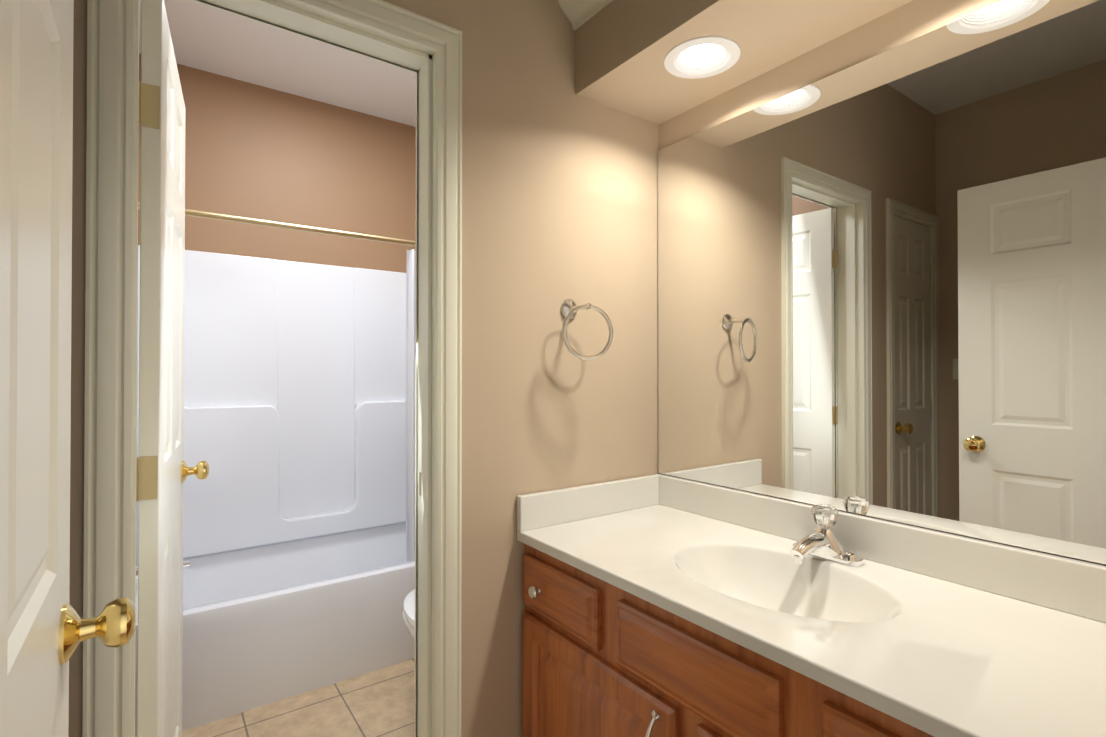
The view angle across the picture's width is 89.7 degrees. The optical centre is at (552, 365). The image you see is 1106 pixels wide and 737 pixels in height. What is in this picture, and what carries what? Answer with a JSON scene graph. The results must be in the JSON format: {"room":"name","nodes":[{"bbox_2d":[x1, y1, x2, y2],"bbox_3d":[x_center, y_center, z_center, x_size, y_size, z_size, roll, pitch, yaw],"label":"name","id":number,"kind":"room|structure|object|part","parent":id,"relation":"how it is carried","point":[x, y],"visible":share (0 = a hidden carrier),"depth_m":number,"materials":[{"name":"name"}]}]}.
{"room":"bathroom","nodes":[
{"label":"bathroom","id":0,"kind":"room"},
{"bbox_2d":[138,54,415,272],"bbox_3d":[-1.325,-0.061,2.994,1.530,2.720,0.100,0,-1,-36],"label":"wall","id":1,"kind":"structure","parent":0,"point":[255,151],"depth_m":2.91,"materials":[{"name":"beige paint"}]},
{"bbox_2d":[139,0,415,126],"bbox_3d":[-0.719,-1.473,1.460,2.800,0.080,3.500,0,-1,-36],"label":"ceiling","id":2,"kind":"structure","parent":0,"point":[213,40],"depth_m":2.62,"materials":[{"name":"white paint"}]},
{"bbox_2d":[575,0,913,124],"bbox_3d":[0.560,-1.120,1.259,0.350,0.630,1.209,0,-1,-36],"label":"ceiling soffit","id":3,"kind":"structure","parent":2,"relation":"attached to","point":[623,48],"depth_m":1.44,"materials":[{"name":"beige paint"}]},
{"bbox_2d":[664,36,740,78],"bbox_3d":[0.389,-0.822,1.453,0.194,0.051,0.194,0,-1,-36],"label":"recessed light","id":4,"kind":"object","parent":3,"relation":"in","point":[721,56],"visible":0.81,"depth_m":1.48,"materials":[{"name":"white"}]},
{"bbox_2d":[182,658,414,736],"bbox_3d":[-0.341,1.312,0.909,3.200,0.060,5.100,0,-1,-36],"label":"floor","id":5,"kind":"structure","parent":0,"point":[379,703],"depth_m":2.06,"materials":[{"name":"tile"}]},
{"bbox_2d":[135,245,414,736],"bbox_3d":[-1.065,0.376,2.627,1.522,1.840,0.786,0,-1,-36],"label":"shower","id":6,"kind":"object","parent":5,"relation":"on","point":[298,574],"visible":0.54,"depth_m":2.73,"materials":[{"name":"white plastic"}]},
{"bbox_3d":[-1.576,0.823,2.242,0.185,0.060,0.060,0,-1,-36],"label":"spout","id":7,"kind":"part","parent":6,"relation":"part of","materials":[{"name":"silver metal"}]},
{"bbox_2d":[135,522,414,736],"bbox_3d":[-1.065,1.091,2.621,1.522,0.410,0.786,0,-1,-36],"label":"tub","id":8,"kind":"object","parent":6,"relation":"in","point":[270,621],"depth_m":2.28,"materials":[{"name":"white plastic"}]},
{"bbox_2d":[402,589,414,642],"bbox_3d":[-0.288,0.932,1.999,0.488,0.718,0.765,0,-1,-36],"label":"toilet","id":9,"kind":"object","parent":5,"relation":"on","point":[408,612],"visible":0.02,"depth_m":2.04,"materials":[{"name":"ceramic"}]},
{"bbox_3d":[-0.354,0.911,2.092,0.384,0.043,0.536,0,-1,-36],"label":"seat","id":10,"kind":"part","parent":9,"relation":"part of","materials":[{"name":"ceramic"}]},
{"bbox_2d":[517,474,1105,736],"bbox_3d":[0.463,0.805,1.174,0.582,0.959,1.204,0,-1,-36],"label":"bathroom vanity","id":11,"kind":"object","parent":5,"relation":"on","point":[659,605],"visible":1,"depth_m":1.09,"materials":[{"name":"white stone"}]},
{"bbox_3d":[0.011,0.578,1.382,0.024,0.136,0.308,0,-1,-36],"label":"drawer","id":12,"kind":"part","parent":11,"relation":"part of","materials":[{"name":"brown wood"}]},
{"bbox_3d":[0.080,0.908,1.286,0.020,0.485,0.540,0,-1,-36],"label":"door","id":13,"kind":"part","parent":11,"relation":"part of","materials":[{"name":"brown wood"}]},
{"bbox_3d":[0.250,0.575,1.047,0.024,0.136,0.384,0,-1,-36],"label":"drawer","id":14,"kind":"part","parent":11,"relation":"part of","materials":[{"name":"brown wood"}]},
{"bbox_3d":[0.435,0.904,0.789,0.020,0.485,0.578,0,-1,-36],"label":"door","id":15,"kind":"part","parent":11,"relation":"part of","materials":[{"name":"brown wood"}]},
{"bbox_2d":[790,504,862,566],"bbox_3d":[0.602,0.387,1.276,0.165,0.121,0.160,0,-1,-36],"label":"faucet","id":16,"kind":"object","parent":11,"relation":"on","point":[819,548],"depth_m":1.27,"materials":[{"name":"silver metal"}]},
{"bbox_3d":[0.502,0.573,0.694,0.024,0.136,0.341,0,-1,-36],"label":"drawer","id":17,"kind":"part","parent":11,"relation":"part of","materials":[{"name":"brown wood"}]},
{"bbox_2d":[68,0,658,736],"bbox_3d":[-0.569,-0.075,1.257,2.520,2.720,0.115,0,-1,-36],"label":"wall","id":18,"kind":"structure","parent":0,"point":[558,192],"depth_m":1.53,"materials":[{"name":"beige paint"}]},
{"bbox_2d":[136,0,208,736],"bbox_3d":[-0.981,0.245,1.407,0.173,2.058,0.614,0,-1,-30],"label":"door","id":19,"kind":"structure","parent":18,"relation":"in","point":[164,471],"depth_m":1.18,"materials":[{"name":"beige paint"}]},
{"bbox_3d":[-1.109,0.311,1.632,0.173,0.066,0.096,0,-1,-30],"label":"knob","id":20,"kind":"part","parent":19,"relation":"part of","materials":[{"name":"gold metal"}]},
{"bbox_2d":[82,0,461,736],"bbox_3d":[-0.573,0.217,1.255,0.733,2.137,0.155,0,-1,-36],"label":"door frame","id":21,"kind":"structure","parent":18,"relation":"attached to","point":[426,50],"depth_m":1.26,"materials":[{"name":"beige paint"}]},
{"bbox_2d":[419,472,421,495],"bbox_3d":[-0.343,0.312,1.454,0.002,0.060,0.030,0,-1,-36],"label":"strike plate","id":22,"kind":"structure","parent":21,"relation":"attached to","point":[420,483],"depth_m":1.46,"materials":[{"name":"gold metal"}]},
{"bbox_2d":[558,0,612,29],"bbox_3d":[0.383,-1.051,1.131,0.086,0.110,1.208,0,-1,-36],"label":"crown molding","id":23,"kind":"structure","parent":18,"relation":"attached to","point":[578,13],"depth_m":1.59,"materials":[{"name":"beige paint"}]},
{"bbox_2d":[561,299,612,359],"bbox_3d":[0.079,-0.104,1.580,0.152,0.179,0.111,0,-1,-36],"label":"towel ring","id":24,"kind":"object","parent":18,"relation":"attached to","point":[570,308],"visible":1,"depth_m":1.56,"materials":[{"name":"silver metal"}]},
{"bbox_2d":[517,474,1105,622],"bbox_3d":[0.475,0.400,1.186,0.553,0.096,1.204,0,-1,-36],"label":"backsplash","id":25,"kind":"structure","parent":18,"relation":"attached to","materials":[{"name":"stone"}]},
{"bbox_2d":[658,0,1105,565],"bbox_3d":[0.777,-0.074,1.334,0.100,2.720,1.325,0,-1,-36],"label":"wall","id":26,"kind":"structure","parent":0,"point":[900,26],"depth_m":1.38,"materials":[{"name":"beige paint"}]},
{"bbox_2d":[658,0,1105,563],"bbox_3d":[0.667,-0.182,1.392,0.006,1.064,1.094,0,-1,-36],"label":"mirror glass","id":27,"kind":"object","parent":26,"relation":"attached to","point":[882,286],"visible":0.89,"depth_m":1.22,"materials":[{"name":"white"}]},
{"bbox_3d":[0.212,0.245,0.185,0.867,2.062,0.117,0,-1,-36],"label":"trim","id":28,"kind":"structure","parent":0,"visible":0},
{"bbox_2d":[0,0,136,736],"bbox_3d":[-0.379,0.251,0.350,0.173,2.030,0.837,0,-1,-36],"label":"entry door","id":29,"kind":"structure","parent":28,"relation":"attached to","point":[45,629],"depth_m":0.51,"materials":[{"name":"beige paint"}]},
{"bbox_3d":[-0.595,0.313,0.650,0.173,0.066,0.096,0,-1,-36],"label":"knob","id":30,"kind":"part","parent":29,"relation":"part of","materials":[{"name":"gold metal"}]},
{"bbox_3d":[-1.481,-0.070,1.811,0.100,2.720,1.845,0,-1,-36],"label":"wall","id":31,"kind":"structure","parent":0,"visible":0},
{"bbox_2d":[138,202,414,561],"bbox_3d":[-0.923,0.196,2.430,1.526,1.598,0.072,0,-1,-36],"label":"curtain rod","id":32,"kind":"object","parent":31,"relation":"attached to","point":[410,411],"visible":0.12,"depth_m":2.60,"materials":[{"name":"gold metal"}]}
]}

